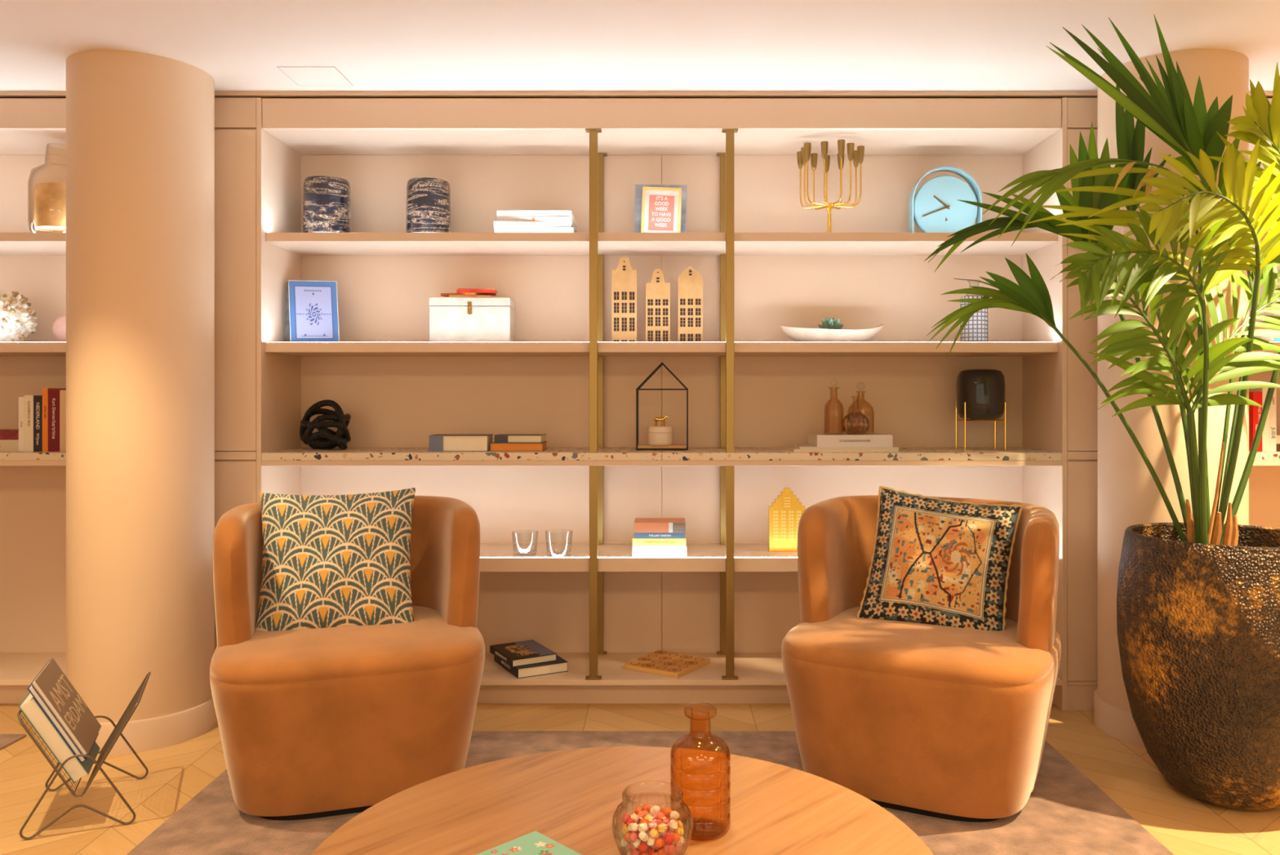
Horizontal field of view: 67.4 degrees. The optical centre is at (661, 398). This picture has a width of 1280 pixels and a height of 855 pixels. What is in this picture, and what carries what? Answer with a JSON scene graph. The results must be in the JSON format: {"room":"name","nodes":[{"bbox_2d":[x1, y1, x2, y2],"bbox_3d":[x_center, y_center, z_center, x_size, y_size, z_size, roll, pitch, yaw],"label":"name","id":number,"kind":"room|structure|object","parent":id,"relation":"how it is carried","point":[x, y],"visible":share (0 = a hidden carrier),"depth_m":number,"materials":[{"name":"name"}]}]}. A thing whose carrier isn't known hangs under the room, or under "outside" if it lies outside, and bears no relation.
{"room":"lounge","nodes":[
{"label":"lounge","id":0,"kind":"room"},
{"bbox_2d":[66,49,214,722],"bbox_3d":[-1.854,0.011,3.428,0.465,2.342,0.465,0,0,0],"label":"column","id":1,"kind":"structure","parent":0,"point":[140,126],"depth_m":3.23,"materials":[{"name":"beige paint"}]},
{"bbox_2d":[95,697,217,754],"bbox_3d":[-1.854,1.130,3.428,0.489,0.104,0.489,0,0,0],"label":"baseboard","id":2,"kind":"structure","parent":1,"relation":"attached to","point":[162,731],"depth_m":3.25,"materials":[{"name":"beige"}]},
{"bbox_2d":[0,0,1279,98],"bbox_3d":[0.000,-1.210,0.550,9.200,0.100,7.500,0,0,0],"label":"ceiling","id":3,"kind":"structure","parent":0,"point":[376,45],"depth_m":3.11,"materials":[{"name":"beige paint"}]},
{"bbox_2d":[277,66,353,85],"bbox_3d":[-1.245,-1.159,3.458,0.202,0.002,0.201,0,0,0],"label":"ceiling hatch","id":4,"kind":"object","parent":3,"relation":"attached to","point":[301,76],"visible":1,"depth_m":3.46,"materials":[{"name":"beige paint"}]},
{"bbox_2d":[0,91,1272,97],"bbox_3d":[0.000,-1.153,3.641,9.200,0.015,0.024,0,0,0],"label":"trim","id":5,"kind":"structure","parent":3,"relation":"attached to","point":[2,94],"depth_m":3.63,"materials":[{"name":"beige"}]},
{"bbox_2d":[0,703,1279,854],"bbox_3d":[0.000,1.232,0.550,9.200,0.100,7.500,0,0,0],"label":"floor","id":6,"kind":"structure","parent":0,"point":[1184,824],"depth_m":2.98,"materials":[{"name":"brown wood"}]},
{"bbox_2d":[0,733,26,749],"bbox_3d":[-3.061,1.177,2.280,1.678,0.009,2.160,0,0,0],"label":"rug","id":7,"kind":"object","parent":6,"relation":"on","point":[6,740],"visible":1,"depth_m":3.31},
{"bbox_2d":[0,98,66,703],"bbox_3d":[-2.820,0.022,3.842,1.598,2.320,0.419,0,0,0],"label":"bookcase","id":8,"kind":"object","parent":6,"relation":"on","point":[33,261],"visible":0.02,"depth_m":4.03,"materials":[{"name":"beige"}]},
{"bbox_2d":[0,291,37,342],"bbox_3d":[-2.641,-0.325,3.870,0.216,0.220,0.203,0,0,19],"label":"shell ornament","id":9,"kind":"object","parent":8,"relation":"on","point":[17,317],"visible":0.98,"depth_m":3.83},
{"bbox_2d":[0,451,66,460],"bbox_3d":[-2.821,0.221,3.834,1.559,0.029,0.400,0,0,0],"label":"terrazzo top","id":10,"kind":"object","parent":8,"relation":"on","point":[4,455],"visible":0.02,"depth_m":3.63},
{"bbox_2d":[0,440,18,451],"bbox_3d":[-2.594,0.183,3.800,0.210,0.045,0.151,0,0,0],"label":"book","id":11,"kind":"object","parent":10,"relation":"on","point":[5,445],"visible":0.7,"depth_m":3.73,"materials":[{"name":"beige paper"}]},
{"bbox_2d":[0,429,18,439],"bbox_3d":[-2.594,0.143,3.800,0.205,0.036,0.150,0,0,-2],"label":"book","id":12,"kind":"object","parent":11,"relation":"on","point":[5,434],"visible":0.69,"depth_m":3.73,"materials":[{"name":"red paper"}]},
{"bbox_2d":[18,396,24,451],"bbox_3d":[-2.482,0.101,3.795,0.022,0.211,0.151,0,0,0],"label":"book","id":13,"kind":"object","parent":10,"relation":"on","point":[21,399],"visible":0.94,"depth_m":3.72,"materials":[{"name":"beige paper"}]},
{"bbox_2d":[24,395,42,451],"bbox_3d":[-2.453,0.097,3.795,0.035,0.218,0.151,0,0,0],"label":"book","id":14,"kind":"object","parent":10,"relation":"on","point":[28,399],"visible":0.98,"depth_m":3.72,"materials":[{"name":"beige paper"}]},
{"bbox_2d":[33,395,42,451],"bbox_3d":[-2.418,0.098,3.795,0.033,0.216,0.151,0,0,0],"label":"book","id":15,"kind":"object","parent":10,"relation":"on","point":[37,400],"visible":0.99,"depth_m":3.72,"materials":[{"name":"grey paper"}]},
{"bbox_2d":[48,390,59,451],"bbox_3d":[-2.356,0.087,3.795,0.045,0.238,0.151,0,0,0],"label":"book","id":16,"kind":"object","parent":10,"relation":"on","point":[53,395],"visible":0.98,"depth_m":3.72,"materials":[{"name":"red paper"}]},
{"bbox_2d":[42,387,66,451],"bbox_3d":[-2.390,0.083,3.795,0.022,0.246,0.151,0,0,0],"label":"book","id":17,"kind":"object","parent":10,"relation":"on","point":[45,390],"visible":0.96,"depth_m":3.72,"materials":[{"name":"orange paper"}]},
{"bbox_2d":[59,390,66,451],"bbox_3d":[-2.315,0.087,3.795,0.035,0.238,0.150,0,0,0],"label":"book","id":18,"kind":"object","parent":10,"relation":"on","point":[62,393],"visible":0.3,"depth_m":3.72,"materials":[{"name":"brown paper"}]},
{"bbox_2d":[27,155,66,232],"bbox_3d":[-2.354,-0.811,3.760,0.216,0.354,0.216,0,0,0],"label":"glass vase","id":19,"kind":"object","parent":8,"relation":"on","point":[49,197],"visible":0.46,"depth_m":3.68,"materials":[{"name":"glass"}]},
{"bbox_2d":[53,313,66,342],"bbox_3d":[-2.395,-0.279,3.880,0.128,0.128,0.044,0,0,0],"label":"round ornament","id":20,"kind":"object","parent":8,"relation":"on","point":[60,324],"visible":0.45,"depth_m":3.86,"materials":[{"name":"pink stone"}]},
{"bbox_2d":[17,671,151,839],"bbox_3d":[-1.658,1.013,2.777,0.292,0.337,0.353,0,0,-23],"label":"magazine rack","id":21,"kind":"object","parent":6,"relation":"on","point":[104,751],"visible":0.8,"depth_m":2.65,"materials":[{"name":"grey metal"}]},
{"bbox_2d":[17,692,100,782],"bbox_3d":[-1.702,0.935,2.720,0.165,0.247,0.215,0,0,-23],"label":"book","id":22,"kind":"object","parent":21,"relation":"in","point":[30,708],"visible":0.48,"depth_m":2.63,"materials":[{"name":"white paper"}]},
{"bbox_2d":[27,684,98,763],"bbox_3d":[-1.698,0.892,2.730,0.139,0.228,0.230,0,0,-23],"label":"book","id":23,"kind":"object","parent":21,"relation":"in","point":[32,690],"visible":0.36,"depth_m":2.63,"materials":[{"name":"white paper"}]},
{"bbox_2d":[31,657,101,756],"bbox_3d":[-1.692,0.875,2.736,0.135,0.224,0.245,0,0,-23],"label":"book","id":24,"kind":"object","parent":21,"relation":"in","point":[51,684],"visible":1,"depth_m":2.71,"materials":[{"name":"brown paper"}]},
{"bbox_2d":[214,97,256,649],"bbox_3d":[-1.625,0.022,3.824,0.180,2.320,0.378,0,0,0],"label":"wall panel","id":25,"kind":"object","parent":6,"relation":"on","point":[235,118],"visible":0.29,"depth_m":3.63,"materials":[{"name":"beige"}]},
{"bbox_2d":[125,730,1173,854],"bbox_3d":[-0.030,1.177,1.795,2.700,0.009,3.190,0,0,0],"label":"rug","id":26,"kind":"object","parent":6,"relation":"on","point":[1065,812],"visible":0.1,"depth_m":2.67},
{"bbox_2d":[209,495,484,819],"bbox_3d":[-0.964,0.755,2.989,0.781,0.835,0.762,0,0,-19],"label":"armchair","id":27,"kind":"object","parent":26,"relation":"on","point":[315,722],"visible":0.82,"depth_m":2.70,"materials":[{"name":"orange leather"}]},
{"bbox_2d":[254,487,415,631],"bbox_3d":[-1.029,0.525,3.042,0.485,0.458,0.223,0,0,-15],"label":"cushion","id":28,"kind":"object","parent":27,"relation":"on","point":[328,560],"visible":0.95,"depth_m":2.99,"materials":[{"name":"fabric"}]},
{"bbox_2d":[311,746,933,854],"bbox_3d":[-0.068,0.979,1.625,1.074,0.394,1.074,0,0,0],"label":"coffee table","id":29,"kind":"object","parent":26,"relation":"on","point":[571,797],"visible":0.99,"depth_m":1.83,"materials":[{"name":"brown wood"}]},
{"bbox_2d":[475,830,582,854],"bbox_3d":[-0.203,0.776,1.556,0.190,0.013,0.250,0,0,-45],"label":"book","id":30,"kind":"object","parent":29,"relation":"on","point":[535,842],"visible":1,"depth_m":1.64,"materials":[{"name":"teal paper"}]},
{"bbox_2d":[612,785,693,854],"bbox_3d":[-0.015,0.723,1.620,0.138,0.118,0.138,0,0,0],"label":"jar","id":31,"kind":"object","parent":29,"relation":"on","point":[626,798],"visible":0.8,"depth_m":1.61,"materials":[{"name":"clear glass"}]},
{"bbox_2d":[620,803,684,854],"bbox_3d":[-0.015,0.738,1.620,0.109,0.075,0.110,0,0,0],"label":"sweets","id":32,"kind":"object","parent":31,"relation":"in","point":[660,828],"visible":0.99,"depth_m":1.60,"materials":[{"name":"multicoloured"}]},
{"bbox_2d":[670,702,730,840],"bbox_3d":[0.070,0.671,1.742,0.108,0.222,0.108,0,0,0],"label":"bottle","id":33,"kind":"object","parent":29,"relation":"on","point":[728,820],"visible":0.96,"depth_m":1.74,"materials":[{"name":"orange glass"}]},
{"bbox_2d":[781,494,1061,822],"bbox_3d":[0.812,0.755,2.990,0.781,0.835,0.762,0,0,28],"label":"armchair","id":34,"kind":"object","parent":26,"relation":"on","point":[950,722],"visible":0.83,"depth_m":2.73,"materials":[{"name":"orange leather"}]},
{"bbox_2d":[857,485,1023,630],"bbox_3d":[0.880,0.526,3.050,0.495,0.467,0.211,0,0,24],"label":"cushion","id":35,"kind":"object","parent":34,"relation":"on","point":[935,560],"visible":0.96,"depth_m":3.00,"materials":[{"name":"fabric"}]},
{"bbox_2d":[256,97,1066,710],"bbox_3d":[0.000,0.022,3.842,3.070,2.320,0.419,0,0,0],"label":"bookcase","id":36,"kind":"object","parent":6,"relation":"on","point":[559,571],"visible":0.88,"depth_m":4.03,"materials":[{"name":"beige"}]},
{"bbox_2d":[284,282,289,342],"bbox_3d":[-1.480,-0.340,3.890,0.120,0.257,0.056,0,0,-18],"label":"book","id":37,"kind":"object","parent":36,"relation":"on","point":[286,332],"visible":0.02,"depth_m":3.86,"materials":[{"name":"grey paper"}]},
{"bbox_2d":[287,280,339,342],"bbox_3d":[-1.400,-0.342,3.861,0.193,0.268,0.071,0,0,-24],"label":"picture frame","id":38,"kind":"object","parent":36,"relation":"on","point":[313,305],"visible":0.96,"depth_m":3.85,"materials":[{"name":"blue wood"}]},
{"bbox_2d":[302,175,351,232],"bbox_3d":[-1.353,-0.757,3.880,0.184,0.246,0.184,0,0,16],"label":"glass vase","id":39,"kind":"object","parent":36,"relation":"on","point":[326,200],"visible":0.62,"depth_m":3.80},
{"bbox_2d":[405,177,450,232],"bbox_3d":[-0.943,-0.754,3.880,0.176,0.240,0.176,0,0,35],"label":"vase","id":40,"kind":"object","parent":36,"relation":"on","point":[428,202],"visible":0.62,"depth_m":3.80,"materials":[{"name":"ceramic"}]},
{"bbox_2d":[261,447,662,460],"bbox_3d":[-0.758,0.221,3.834,1.514,0.029,0.400,0,0,0],"label":"terrazzo top","id":41,"kind":"object","parent":36,"relation":"on","point":[300,453],"visible":0.87,"depth_m":3.63,"materials":[{"name":"stone"}]},
{"bbox_2d":[299,399,351,448],"bbox_3d":[-1.350,0.105,3.860,0.193,0.200,0.194,0,0,-24],"label":"knot","id":42,"kind":"object","parent":41,"relation":"on","point":[325,437],"visible":1,"depth_m":3.82,"materials":[{"name":"black"}]},
{"bbox_2d":[429,433,493,451],"bbox_3d":[-0.791,0.175,3.799,0.226,0.062,0.152,0,0,-2],"label":"book","id":43,"kind":"object","parent":41,"relation":"on","point":[437,442],"visible":0.95,"depth_m":3.73,"materials":[{"name":"grey paper"}]},
{"bbox_2d":[489,440,546,451],"bbox_3d":[-0.566,0.190,3.815,0.205,0.032,0.160,0,0,-1],"label":"book","id":44,"kind":"object","parent":41,"relation":"on","point":[494,446],"visible":0.88,"depth_m":3.74,"materials":[{"name":"brown paper"}]},
{"bbox_2d":[494,433,546,442],"bbox_3d":[-0.562,0.159,3.824,0.186,0.030,0.121,0,0,2],"label":"book","id":45,"kind":"object","parent":44,"relation":"on","point":[502,437],"visible":1,"depth_m":3.77,"materials":[{"name":"white paper"}]},
{"bbox_2d":[429,296,515,342],"bbox_3d":[-0.770,-0.310,3.915,0.322,0.190,0.192,0,0,-3],"label":"storage box","id":46,"kind":"object","parent":36,"relation":"on","point":[451,319],"visible":0.89,"depth_m":3.83,"materials":[{"name":"white"}]},
{"bbox_2d":[448,294,492,297],"bbox_3d":[-0.771,-0.408,3.895,0.165,0.008,0.110,0,0,-3],"label":"notebook","id":47,"kind":"object","parent":46,"relation":"on","point":[450,295],"visible":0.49,"depth_m":3.84,"materials":[{"name":"brown paper"}]},
{"bbox_2d":[440,292,485,297],"bbox_3d":[-0.806,-0.417,3.895,0.150,0.010,0.100,0,0,14],"label":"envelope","id":48,"kind":"object","parent":47,"relation":"on","point":[446,295],"visible":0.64,"depth_m":3.85,"materials":[{"name":"orange paper"}]},
{"bbox_2d":[456,289,496,295],"bbox_3d":[-0.751,-0.428,3.895,0.150,0.012,0.110,0,0,-7],"label":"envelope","id":49,"kind":"object","parent":48,"relation":"on","point":[487,292],"visible":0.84,"depth_m":3.84,"materials":[{"name":"red paper"}]},
{"bbox_2d":[493,653,568,678],"bbox_3d":[-0.525,1.048,3.830,0.206,0.038,0.285,0,0,-28],"label":"book","id":50,"kind":"object","parent":36,"relation":"on","point":[559,665],"visible":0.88,"depth_m":3.71,"materials":[{"name":"grey paper"}]},
{"bbox_2d":[489,639,556,666],"bbox_3d":[-0.554,1.015,3.830,0.186,0.029,0.250,0,0,-30],"label":"book","id":51,"kind":"object","parent":50,"relation":"on","point":[525,652],"visible":1,"depth_m":3.78,"materials":[{"name":"black paper"}]},
{"bbox_2d":[491,639,555,659],"bbox_3d":[-0.554,1.000,3.830,0.180,0.001,0.246,0,0,-30],"label":"cover","id":52,"kind":"object","parent":51,"relation":"on","point":[526,648],"depth_m":3.82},
{"bbox_2d":[494,226,575,232],"bbox_3d":[-0.496,-0.649,3.850,0.305,0.030,0.240,0,0,0],"label":"book","id":53,"kind":"object","parent":36,"relation":"on","point":[497,229],"visible":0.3,"depth_m":3.73,"materials":[{"name":"grey paper"}]},
{"bbox_2d":[493,221,572,227],"bbox_3d":[-0.509,-0.675,3.850,0.300,0.022,0.235,0,0,-3],"label":"book","id":54,"kind":"object","parent":53,"relation":"on","point":[496,224],"visible":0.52,"depth_m":3.73,"materials":[{"name":"white paper"}]},
{"bbox_2d":[497,217,576,231],"bbox_3d":[-0.497,-0.696,3.849,0.285,0.020,0.222,0,0,2],"label":"book","id":55,"kind":"object","parent":54,"relation":"on","point":[499,219],"visible":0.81,"depth_m":3.74,"materials":[{"name":"beige paper"}]},
{"bbox_2d":[497,210,577,226],"bbox_3d":[-0.496,-0.719,3.850,0.290,0.026,0.215,0,0,1],"label":"book","id":56,"kind":"object","parent":55,"relation":"on","point":[500,213],"visible":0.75,"depth_m":3.74,"materials":[{"name":"white paper"}]},
{"bbox_2d":[611,256,636,342],"bbox_3d":[-0.150,-0.392,3.882,0.100,0.354,0.055,0,0,0],"label":"wooden house","id":57,"kind":"object","parent":36,"relation":"on","point":[624,278],"visible":0.92,"depth_m":3.86,"materials":[{"name":"brown wood"}]},
{"bbox_2d":[645,268,670,342],"bbox_3d":[-0.015,-0.369,3.882,0.098,0.307,0.055,0,0,0],"label":"wooden house","id":58,"kind":"object","parent":36,"relation":"on","point":[657,292],"visible":0.92,"depth_m":3.86,"materials":[{"name":"brown wood"}]},
{"bbox_2d":[632,542,686,556],"bbox_3d":[-0.009,0.591,3.770,0.210,0.039,0.141,0,0,0],"label":"book","id":59,"kind":"object","parent":36,"relation":"on","point":[637,551],"visible":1,"depth_m":3.70,"materials":[{"name":"grey paper"}]},
{"bbox_2d":[632,533,685,546],"bbox_3d":[-0.010,0.556,3.770,0.207,0.031,0.141,0,0,0],"label":"book","id":60,"kind":"object","parent":59,"relation":"on","point":[636,542],"visible":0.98,"depth_m":3.70,"materials":[{"name":"yellow paper"}]},
{"bbox_2d":[634,532,685,538],"bbox_3d":[-0.007,0.528,3.770,0.197,0.023,0.141,0,0,0],"label":"book","id":61,"kind":"object","parent":60,"relation":"on","point":[637,535],"visible":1,"depth_m":3.70,"materials":[{"name":"blue paper"}]},
{"bbox_2d":[634,517,685,532],"bbox_3d":[-0.007,0.498,3.769,0.197,0.038,0.142,0,0,0],"label":"book","id":62,"kind":"object","parent":61,"relation":"on","point":[641,524],"visible":1,"depth_m":3.70,"materials":[{"name":"brown paper"}]},
{"bbox_2d":[634,184,686,232],"bbox_3d":[-0.005,-0.747,3.868,0.212,0.232,0.036,0,0,0],"label":"picture frame","id":63,"kind":"object","parent":36,"relation":"on","point":[638,188],"visible":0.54,"depth_m":3.86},
{"bbox_2d":[640,186,681,232],"bbox_3d":[-0.002,-0.734,3.798,0.162,0.208,0.042,0,0,0],"label":"picture frame","id":64,"kind":"object","parent":36,"relation":"on","point":[660,206],"visible":0.93,"depth_m":3.80,"materials":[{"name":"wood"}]},
{"bbox_2d":[648,195,674,231],"bbox_3d":[-0.002,-0.732,3.796,0.105,0.145,0.019,0,0,0],"label":"poster","id":65,"kind":"object","parent":64,"relation":"attached to","point":[660,207],"depth_m":3.80,"materials":[{"name":"red paper"}]},
{"bbox_2d":[623,649,710,678],"bbox_3d":[0.023,1.057,3.830,0.250,0.019,0.250,0,0,33],"label":"trivet","id":66,"kind":"object","parent":36,"relation":"on","point":[669,664],"visible":1,"depth_m":3.79,"materials":[{"name":"brown wood"}]},
{"bbox_2d":[678,266,702,342],"bbox_3d":[0.115,-0.374,3.882,0.099,0.318,0.055,0,0,0],"label":"wooden house","id":67,"kind":"object","parent":36,"relation":"on","point":[690,282],"visible":0.89,"depth_m":3.86,"materials":[{"name":"brown wood"}]},
{"bbox_2d":[768,487,804,551],"bbox_3d":[0.499,0.484,3.830,0.147,0.252,0.032,0,0,0],"label":"house","id":68,"kind":"object","parent":36,"relation":"on","point":[785,513],"visible":0.89,"depth_m":3.82,"materials":[{"name":"orange paint"}]},
{"bbox_2d":[796,139,864,232],"bbox_3d":[0.673,-0.814,3.821,0.255,0.360,0.270,0,0,0],"label":"candelabra","id":69,"kind":"object","parent":36,"relation":"on","point":[803,156],"visible":0.95,"depth_m":3.80,"materials":[{"name":"gold metal"}]},
{"bbox_2d":[796,151,803,168],"bbox_3d":[0.561,-0.960,3.879,0.029,0.068,0.029,0,0,0],"label":"candle cup","id":70,"kind":"object","parent":69,"relation":"on","point":[800,164],"depth_m":3.87,"materials":[{"name":"gold metal"}]},
{"bbox_2d":[800,146,806,164],"bbox_3d":[0.567,-0.960,3.814,0.029,0.068,0.029,0,0,0],"label":"candle cup","id":71,"kind":"object","parent":69,"relation":"on","point":[804,162],"depth_m":3.81,"materials":[{"name":"gold metal"}]},
{"bbox_2d":[804,142,811,160],"bbox_3d":[0.569,-0.960,3.748,0.029,0.068,0.029,0,0,0],"label":"candle cup","id":72,"kind":"object","parent":69,"relation":"on","point":[807,146],"depth_m":3.74,"materials":[{"name":"gold metal"}]},
{"bbox_2d":[810,153,817,170],"bbox_3d":[0.620,-0.960,3.908,0.029,0.068,0.029,0,0,0],"label":"candle cup","id":73,"kind":"object","parent":69,"relation":"on","point":[813,156],"depth_m":3.90,"materials":[{"name":"gold metal"}]},
{"bbox_2d":[820,141,828,159],"bbox_3d":[0.632,-0.960,3.727,0.029,0.068,0.029,0,0,0],"label":"candle cup","id":74,"kind":"object","parent":69,"relation":"on","point":[824,144],"depth_m":3.72,"materials":[{"name":"gold metal"}]},
{"bbox_2d":[822,155,830,173],"bbox_3d":[0.677,-0.960,3.942,0.029,0.068,0.029,0,0,0],"label":"candle cup","id":75,"kind":"object","parent":69,"relation":"on","point":[828,159],"depth_m":3.93,"materials":[{"name":"gold metal"}]},
{"bbox_2d":[837,139,844,158],"bbox_3d":[0.692,-0.960,3.701,0.029,0.068,0.029,0,0,0],"label":"candle cup","id":76,"kind":"object","parent":69,"relation":"on","point":[841,143],"depth_m":3.69,"materials":[{"name":"gold metal"}]},
{"bbox_2d":[837,153,844,169],"bbox_3d":[0.728,-0.960,3.900,0.029,0.068,0.029,0,0,0],"label":"candle cup","id":77,"kind":"object","parent":69,"relation":"on","point":[838,157],"depth_m":3.89,"materials":[{"name":"gold metal"}]},
{"bbox_2d":[846,142,854,160],"bbox_3d":[0.737,-0.960,3.749,0.029,0.068,0.029,0,0,0],"label":"candle cup","id":78,"kind":"object","parent":69,"relation":"on","point":[850,146],"depth_m":3.74,"materials":[{"name":"gold metal"}]},
{"bbox_2d":[853,150,858,168],"bbox_3d":[0.782,-0.960,3.862,0.029,0.068,0.029,0,0,0],"label":"candle cup","id":79,"kind":"object","parent":69,"relation":"on","point":[855,162],"depth_m":3.85,"materials":[{"name":"gold metal"}]},
{"bbox_2d":[857,145,864,164],"bbox_3d":[0.786,-0.960,3.793,0.029,0.068,0.029,0,0,0],"label":"candle cup","id":80,"kind":"object","parent":69,"relation":"on","point":[860,149],"depth_m":3.78,"materials":[{"name":"gold metal"}]},
{"bbox_2d":[778,324,884,342],"bbox_3d":[0.684,-0.257,3.870,0.426,0.085,0.170,0,0,0],"label":"bowl","id":81,"kind":"object","parent":36,"relation":"on","point":[797,334],"visible":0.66,"depth_m":3.81,"materials":[{"name":"white ceramic"}]},
{"bbox_2d":[817,317,843,328],"bbox_3d":[0.681,-0.285,3.870,0.096,0.080,0.096,0,0,-23],"label":"succulent","id":82,"kind":"object","parent":81,"relation":"in","point":[829,323],"visible":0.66,"depth_m":3.85,"materials":[{"name":"green plant"}]},
{"bbox_2d":[662,447,1062,460],"bbox_3d":[0.758,0.221,3.834,1.514,0.029,0.400,0,0,0],"label":"terrazzo top","id":83,"kind":"object","parent":36,"relation":"on","point":[692,453],"visible":0.8,"depth_m":3.63,"materials":[{"name":"stone"}]},
{"bbox_2d":[635,362,688,449],"bbox_3d":[0.002,0.031,3.837,0.206,0.347,0.082,0,0,2],"label":"frame","id":84,"kind":"object","parent":83,"relation":"on","point":[638,446],"visible":1,"depth_m":3.80,"materials":[{"name":"black metal"}]},
{"bbox_2d":[646,413,673,445],"bbox_3d":[-0.006,0.122,3.835,0.106,0.128,0.106,0,0,0],"label":"trinket box","id":85,"kind":"object","parent":84,"relation":"on","point":[656,435],"visible":1,"depth_m":3.79,"materials":[{"name":"beige ceramic"}]},
{"bbox_2d":[785,445,898,451],"bbox_3d":[0.709,0.201,3.815,0.405,0.010,0.235,0,0,-1],"label":"magazine","id":86,"kind":"object","parent":83,"relation":"on","point":[793,448],"visible":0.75,"depth_m":3.70,"materials":[{"name":"beige paper"}]},
{"bbox_2d":[794,444,898,448],"bbox_3d":[0.730,0.192,3.820,0.380,0.008,0.225,0,0,3],"label":"magazine","id":87,"kind":"object","parent":86,"relation":"on","point":[798,446],"visible":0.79,"depth_m":3.71,"materials":[{"name":"beige paper"}]},
{"bbox_2d":[807,432,892,446],"bbox_3d":[0.743,0.165,3.815,0.295,0.046,0.201,0,0,-2],"label":"book","id":88,"kind":"object","parent":87,"relation":"on","point":[836,439],"visible":0.99,"depth_m":3.72,"materials":[{"name":"white paper"}]},
{"bbox_2d":[841,405,870,434],"bbox_3d":[0.760,0.067,3.765,0.114,0.151,0.112,0,0,0],"label":"glass bottle","id":89,"kind":"object","parent":88,"relation":"on","point":[844,419],"visible":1,"depth_m":3.76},
{"bbox_2d":[955,401,1006,449],"bbox_3d":[1.288,0.111,3.880,0.167,0.190,0.123,0,0,0],"label":"stand","id":90,"kind":"object","parent":83,"relation":"on","point":[965,419],"visible":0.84,"depth_m":3.82,"materials":[{"name":"gold metal"}]},
{"bbox_2d":[955,368,1004,419],"bbox_3d":[1.288,-0.016,3.880,0.189,0.201,0.189,0,0,0],"label":"glass vase","id":91,"kind":"object","parent":90,"relation":"on","point":[983,390],"visible":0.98,"depth_m":3.80,"materials":[{"name":"grey"}]},
{"bbox_2d":[908,166,982,232],"bbox_3d":[1.139,-0.780,3.860,0.279,0.292,0.060,0,0,0],"label":"clock","id":92,"kind":"object","parent":36,"relation":"on","point":[935,206],"visible":0.84,"depth_m":3.85,"materials":[{"name":"teal paint"}]},
{"bbox_2d":[960,295,988,342],"bbox_3d":[1.259,-0.345,3.870,0.108,0.260,0.108,0,0,0],"label":"patterned vase","id":93,"kind":"object","parent":36,"relation":"on","point":[976,329],"visible":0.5,"depth_m":3.82,"materials":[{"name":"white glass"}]},
{"bbox_2d":[1066,97,1097,710],"bbox_3d":[1.618,0.022,3.824,0.164,2.320,0.378,0,0,0],"label":"wall panel","id":94,"kind":"object","parent":6,"relation":"on","point":[1082,386],"visible":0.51,"depth_m":3.63,"materials":[{"name":"beige"}]},
{"bbox_2d":[924,13,1279,810],"bbox_3d":[1.490,0.041,2.744,1.537,2.282,0.676,0,0,-23],"label":"potted palm","id":95,"kind":"object","parent":6,"relation":"on","point":[1198,597],"visible":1,"depth_m":2.66,"materials":[{"name":"green plant"}]},
{"bbox_2d":[1248,98,1279,528],"bbox_3d":[2.820,0.022,3.842,1.598,2.320,0.419,0,0,0],"label":"bookcase","id":96,"kind":"object","parent":6,"relation":"on","point":[1264,475],"visible":0.02,"depth_m":4.03,"materials":[{"name":"beige"}]},
{"bbox_2d":[1248,451,1279,460],"bbox_3d":[2.821,0.221,3.834,1.559,0.029,0.400,0,0,0],"label":"terrazzo top","id":97,"kind":"object","parent":96,"relation":"on","point":[1260,455],"visible":0.02,"depth_m":3.63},
{"bbox_2d":[1248,391,1262,451],"bbox_3d":[2.309,0.091,3.795,0.035,0.231,0.151,0,0,0],"label":"book","id":98,"kind":"object","parent":97,"relation":"on","point":[1255,411],"visible":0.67,"depth_m":3.72,"materials":[{"name":"red paper"}]},
{"bbox_2d":[1248,387,1270,451],"bbox_3d":[2.342,0.079,3.795,0.029,0.253,0.150,0,0,0],"label":"book","id":99,"kind":"object","parent":97,"relation":"on","point":[1266,432],"visible":0.23,"depth_m":3.72,"materials":[{"name":"beige paper"}]},
{"bbox_2d":[1270,387,1275,451],"bbox_3d":[2.369,0.079,3.795,0.024,0.253,0.151,0,0,0],"label":"book","id":100,"kind":"object","parent":97,"relation":"on","point":[1273,406],"visible":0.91,"depth_m":3.72,"materials":[{"name":"white paper"}]},
{"bbox_2d":[1253,335,1279,342],"bbox_3d":[2.495,-0.235,3.800,0.240,0.040,0.160,0,0,0],"label":"book","id":101,"kind":"object","parent":96,"relation":"on","point":[1268,339],"visible":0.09,"depth_m":3.75,"materials":[{"name":"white paper"}]},
{"bbox_2d":[661,155,662,649],"bbox_3d":[0.000,0.011,4.175,9.200,2.342,0.150,0,0,0],"label":"wall","id":102,"kind":"structure","parent":0,"point":[661,155],"depth_m":4.10,"materials":[{"name":"beige paint"}]},
{"bbox_2d":[1097,48,1248,711],"bbox_3d":[1.816,0.011,3.425,0.476,2.342,0.476,0,0,0],"label":"column","id":103,"kind":"structure","parent":0,"point":[1128,495],"depth_m":3.27,"materials":[{"name":"beige paint"}]},
{"bbox_2d":[1093,688,1145,746],"bbox_3d":[1.816,1.130,3.425,0.500,0.104,0.500,0,0,0],"label":"baseboard","id":104,"kind":"structure","parent":103,"relation":"attached to","point":[1119,723],"depth_m":3.34,"materials":[{"name":"beige"}]},
{"bbox_2d":[1116,522,1279,810],"bbox_3d":[1.690,0.793,2.870,0.598,0.777,0.598,0,0,0],"label":"pot","id":105,"kind":"object","parent":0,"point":[1198,616],"depth_m":2.68,"materials":[{"name":"ceramic"}]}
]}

